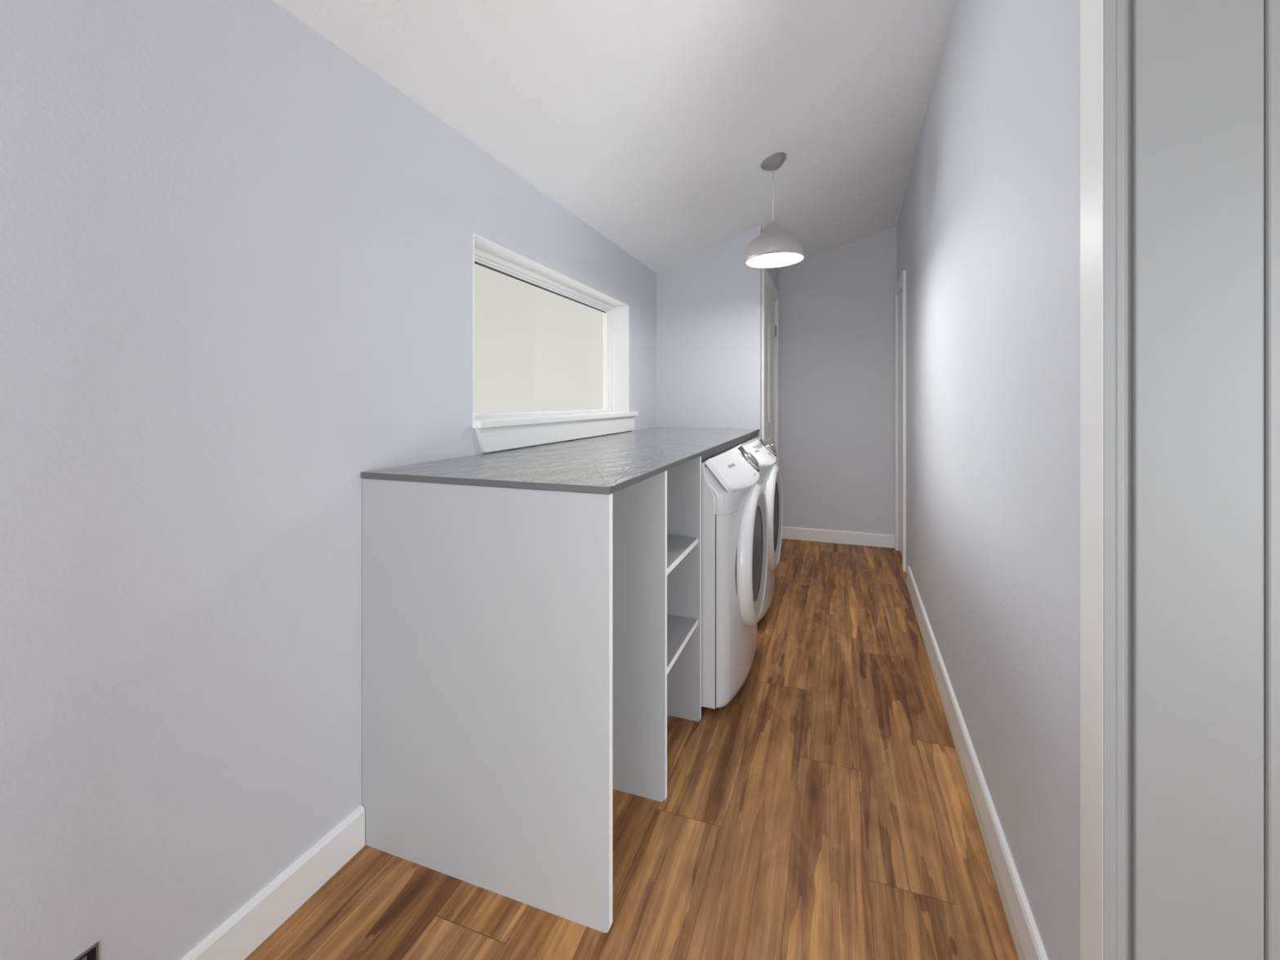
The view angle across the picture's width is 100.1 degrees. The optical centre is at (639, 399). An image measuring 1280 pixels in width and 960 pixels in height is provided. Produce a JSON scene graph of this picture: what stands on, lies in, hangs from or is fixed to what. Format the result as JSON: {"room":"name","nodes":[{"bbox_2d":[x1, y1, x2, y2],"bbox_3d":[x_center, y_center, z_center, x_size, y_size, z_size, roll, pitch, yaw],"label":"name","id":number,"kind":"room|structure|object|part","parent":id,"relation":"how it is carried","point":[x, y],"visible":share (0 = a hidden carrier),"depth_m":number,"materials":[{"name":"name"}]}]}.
{"room":"laundry room","nodes":[
{"label":"laundry room","id":0,"kind":"room"},
{"bbox_2d":[0,0,656,959],"bbox_3d":[-0.683,0.120,1.631,0.150,2.000,6.600,0,0,20],"label":"wall","id":1,"kind":"structure","parent":0,"point":[236,256],"depth_m":1.01,"materials":[{"name":"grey paint"}]},
{"bbox_2d":[73,941,98,959],"bbox_3d":[-0.888,0.933,0.836,0.010,0.110,0.070,0,0,20],"label":"electrical outlet","id":2,"kind":"object","parent":1,"relation":"attached to","point":[92,953],"visible":1,"depth_m":0.86,"materials":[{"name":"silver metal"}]},
{"bbox_2d":[77,946,95,959],"bbox_3d":[-0.890,0.933,0.837,0.004,0.102,0.062,0,0,20],"label":"socket","id":3,"kind":"object","parent":2,"relation":"attached to","point":[90,953],"depth_m":0.86,"materials":[{"name":"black plastic"}]},
{"bbox_2d":[180,804,364,959],"bbox_3d":[-1.198,1.071,-0.027,0.013,0.098,2.932,0,0,20],"label":"baseboard","id":4,"kind":"structure","parent":1,"relation":"attached to","point":[246,929],"depth_m":1.15,"materials":[{"name":"white paint"}]},
{"bbox_2d":[471,233,638,453],"bbox_3d":[-0.351,-0.187,2.494,0.185,0.730,1.508,0,0,20],"label":"window","id":5,"kind":"structure","parent":1,"relation":"in","point":[495,432],"depth_m":2.45,"materials":[{"name":"white paint"}]},
{"bbox_3d":[-0.423,-0.227,2.487,0.024,0.578,1.334,0,0,20],"label":"sash","id":6,"kind":"part","parent":5,"relation":"part of","materials":[{"name":"white paint"}]},
{"bbox_3d":[-0.413,-0.235,2.484,0.054,0.622,1.418,0,0,20],"label":"frame","id":7,"kind":"part","parent":5,"relation":"part of","materials":[{"name":"white paint"}]},
{"bbox_3d":[-0.349,0.077,2.460,0.087,0.014,1.428,0,0,20],"label":"sill","id":8,"kind":"part","parent":5,"relation":"part of","materials":[{"name":"white paint"}]},
{"bbox_2d":[272,0,955,273],"bbox_3d":[0.926,-1.179,1.047,3.573,0.764,6.600,0,0,20],"label":"ceiling","id":9,"kind":"structure","parent":0,"point":[653,123],"depth_m":1.92,"materials":[{"name":"paint"}]},
{"bbox_2d":[744,151,804,267],"bbox_3d":[0.644,-0.916,2.570,0.279,0.507,0.279,0,0,20],"label":"pendant lamp","id":10,"kind":"object","parent":9,"relation":"hanging from","point":[775,247],"visible":1,"depth_m":2.51,"materials":[{"name":"grey metal"}]},
{"bbox_3d":[0.639,-0.980,2.571,0.005,0.269,0.005,0,0,35],"label":"cord","id":11,"kind":"part","parent":10,"relation":"part of","materials":[{"name":"white plastic"}]},
{"bbox_3d":[0.644,-0.758,2.570,0.279,0.191,0.279,0,0,20],"label":"lamp shade","id":12,"kind":"part","parent":10,"relation":"part of","materials":[{"name":"grey metal"}]},
{"bbox_2d":[746,253,803,266],"bbox_3d":[0.644,-0.673,2.569,0.264,0.009,0.264,0,0,20],"label":"diffuser","id":13,"kind":"object","parent":10,"relation":"attached to","point":[753,260],"depth_m":2.57,"materials":[{"name":"white plastic"}]},
{"bbox_2d":[244,538,1017,959],"bbox_3d":[0.923,1.120,1.048,3.580,0.001,6.600,0,0,20],"label":"floor","id":14,"kind":"structure","parent":0,"point":[824,811],"depth_m":1.35,"materials":[{"name":"brown wood"}]},
{"bbox_2d":[362,478,612,933],"bbox_3d":[-0.380,0.659,1.247,0.678,0.922,0.018,0,0,20],"label":"end panel","id":15,"kind":"object","parent":14,"relation":"on","point":[487,611],"visible":0.95,"depth_m":1.22,"materials":[{"name":"white wood"}]},
{"bbox_2d":[612,456,701,802],"bbox_3d":[-0.177,0.659,1.802,0.682,0.922,0.419,0,0,20],"label":"shelf unit","id":16,"kind":"object","parent":14,"relation":"on","point":[656,519],"visible":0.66,"depth_m":1.53,"materials":[{"name":"white wood"}]},
{"bbox_2d":[360,426,759,494],"bbox_3d":[0.024,0.190,2.357,0.682,0.016,2.388,0,0,20],"label":"countertop","id":17,"kind":"structure","parent":16,"relation":"on","point":[608,464],"depth_m":1.52,"materials":[{"name":"grey stone"}]},
{"bbox_2d":[701,432,757,460],"bbox_3d":[0.461,0.209,2.632,0.023,0.022,1.570,0,0,20],"label":"support rail","id":18,"kind":"object","parent":17,"relation":"attached to","point":[723,448],"visible":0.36,"depth_m":2.37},
{"bbox_3d":[-0.246,0.659,1.615,0.678,0.922,0.018,0,0,20],"label":"panel","id":19,"kind":"part","parent":16,"relation":"part of","materials":[{"name":"white wood"}]},
{"bbox_3d":[-0.076,0.772,1.766,0.453,0.018,0.382,0,0,20],"label":"shelf","id":20,"kind":"part","parent":16,"relation":"part of","materials":[{"name":"white wood"}]},
{"bbox_3d":[-0.076,0.489,1.766,0.453,0.018,0.382,0,0,20],"label":"shelf","id":21,"kind":"part","parent":16,"relation":"part of","materials":[{"name":"white wood"}]},
{"bbox_3d":[-0.108,0.659,1.990,0.682,0.922,0.018,0,0,20],"label":"panel","id":22,"kind":"part","parent":16,"relation":"part of","materials":[{"name":"white wood"}]},
{"bbox_2d":[701,444,768,709],"bbox_3d":[0.122,0.665,2.318,0.789,0.910,0.705,0,0,20],"label":"laundry machine","id":23,"kind":"object","parent":14,"relation":"on","point":[735,522],"visible":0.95,"depth_m":1.91,"materials":[{"name":"white metal"}]},
{"bbox_3d":[0.412,0.277,2.212,0.136,0.134,0.699,0,0,20],"label":"control panel","id":24,"kind":"part","parent":23,"relation":"part of","materials":[{"name":"white plastic"}]},
{"bbox_3d":[0.416,0.747,2.211,0.106,0.685,0.702,0,0,20],"label":"panel","id":25,"kind":"part","parent":23,"relation":"part of","materials":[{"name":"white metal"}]},
{"bbox_3d":[0.463,0.623,2.194,0.063,0.571,0.571,0,0,20],"label":"door","id":26,"kind":"part","parent":23,"relation":"part of","materials":[{"name":"white plastic"}]},
{"bbox_3d":[0.477,0.623,2.189,0.004,0.370,0.370,0,0,20],"label":"door glass","id":27,"kind":"part","parent":23,"relation":"part of","materials":[{"name":"grey"}]},
{"bbox_2d":[733,436,782,621],"bbox_3d":[0.369,0.672,2.998,0.789,0.896,0.705,0,0,20],"label":"laundry machine","id":28,"kind":"object","parent":14,"relation":"on","point":[770,475],"visible":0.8,"depth_m":2.75,"materials":[{"name":"white metal"}]},
{"bbox_3d":[0.659,0.285,2.893,0.136,0.120,0.699,0,0,20],"label":"control panel","id":29,"kind":"part","parent":28,"relation":"part of","materials":[{"name":"white plastic"}]},
{"bbox_3d":[0.662,0.747,2.892,0.106,0.685,0.702,0,0,20],"label":"panel","id":30,"kind":"part","parent":28,"relation":"part of","materials":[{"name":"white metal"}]},
{"bbox_3d":[0.710,0.623,2.875,0.063,0.571,0.571,0,0,20],"label":"door","id":31,"kind":"part","parent":28,"relation":"part of","materials":[{"name":"white plastic"}]},
{"bbox_3d":[0.724,0.623,2.869,0.004,0.370,0.370,0,0,20],"label":"door glass","id":32,"kind":"part","parent":28,"relation":"part of","materials":[{"name":"black"}]},
{"bbox_2d":[656,226,762,438],"bbox_3d":[0.450,-0.001,3.528,0.687,2.242,0.100,0,0,20],"label":"wall","id":33,"kind":"structure","parent":0,"point":[708,303],"depth_m":3.47,"materials":[{"name":"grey paint"}]},
{"bbox_2d":[762,231,777,289],"bbox_3d":[0.907,-0.001,3.926,0.100,2.242,0.960,0,0,20],"label":"wall","id":34,"kind":"structure","parent":0,"point":[772,272],"depth_m":4.08,"materials":[{"name":"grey paint"}]},
{"bbox_2d":[761,267,778,466],"bbox_3d":[0.924,0.132,3.872,0.166,1.977,0.974,0,0,20],"label":"door","id":35,"kind":"structure","parent":34,"relation":"in","point":[770,295],"depth_m":3.91,"materials":[{"name":"white paint"}]},
{"bbox_2d":[777,226,897,534],"bbox_3d":[1.308,-0.141,4.344,1.743,2.521,0.100,0,0,20],"label":"wall","id":36,"kind":"structure","parent":0,"point":[837,306],"depth_m":4.20,"materials":[{"name":"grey paint"}]},
{"bbox_2d":[782,525,894,547],"bbox_3d":[1.529,1.071,4.204,0.881,0.098,0.013,0,0,20],"label":"baseboard","id":37,"kind":"structure","parent":36,"relation":"attached to","point":[886,540],"depth_m":4.19,"materials":[{"name":"white paint"}]},
{"bbox_2d":[897,0,1079,959],"bbox_3d":[0.867,-0.176,1.058,0.180,2.591,6.386,0,0,21],"label":"wall","id":38,"kind":"structure","parent":0,"point":[988,224],"depth_m":1.23,"materials":[{"name":"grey paint"}]},
{"bbox_2d":[894,270,906,572],"bbox_3d":[1.847,0.138,3.761,0.069,1.965,0.600,0,0,20],"label":"door","id":39,"kind":"structure","parent":38,"relation":"in","point":[901,283],"depth_m":3.84,"materials":[{"name":"white paint"}]},
{"bbox_2d":[905,565,1048,959],"bbox_3d":[1.166,1.071,2.064,0.013,0.098,2.686,0,0,21],"label":"baseboard","id":40,"kind":"structure","parent":38,"relation":"attached to","point":[1029,937],"depth_m":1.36,"materials":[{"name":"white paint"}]},
{"bbox_2d":[1080,0,1279,959],"bbox_3d":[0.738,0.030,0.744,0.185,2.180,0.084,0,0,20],"label":"door","id":41,"kind":"structure","parent":38,"relation":"in","point":[1180,100],"depth_m":0.71,"materials":[{"name":"white paint"}]},
{"bbox_3d":[0.660,0.045,0.774,0.015,2.150,0.080,0,0,21],"label":"casing","id":42,"kind":"part","parent":41,"relation":"part of","materials":[{"name":"white paint"}]},
{"bbox_3d":[0.806,0.030,0.687,0.017,2.180,0.024,0,0,20],"label":"casing","id":43,"kind":"part","parent":41,"relation":"part of","materials":[{"name":"grey paint"}]}
]}

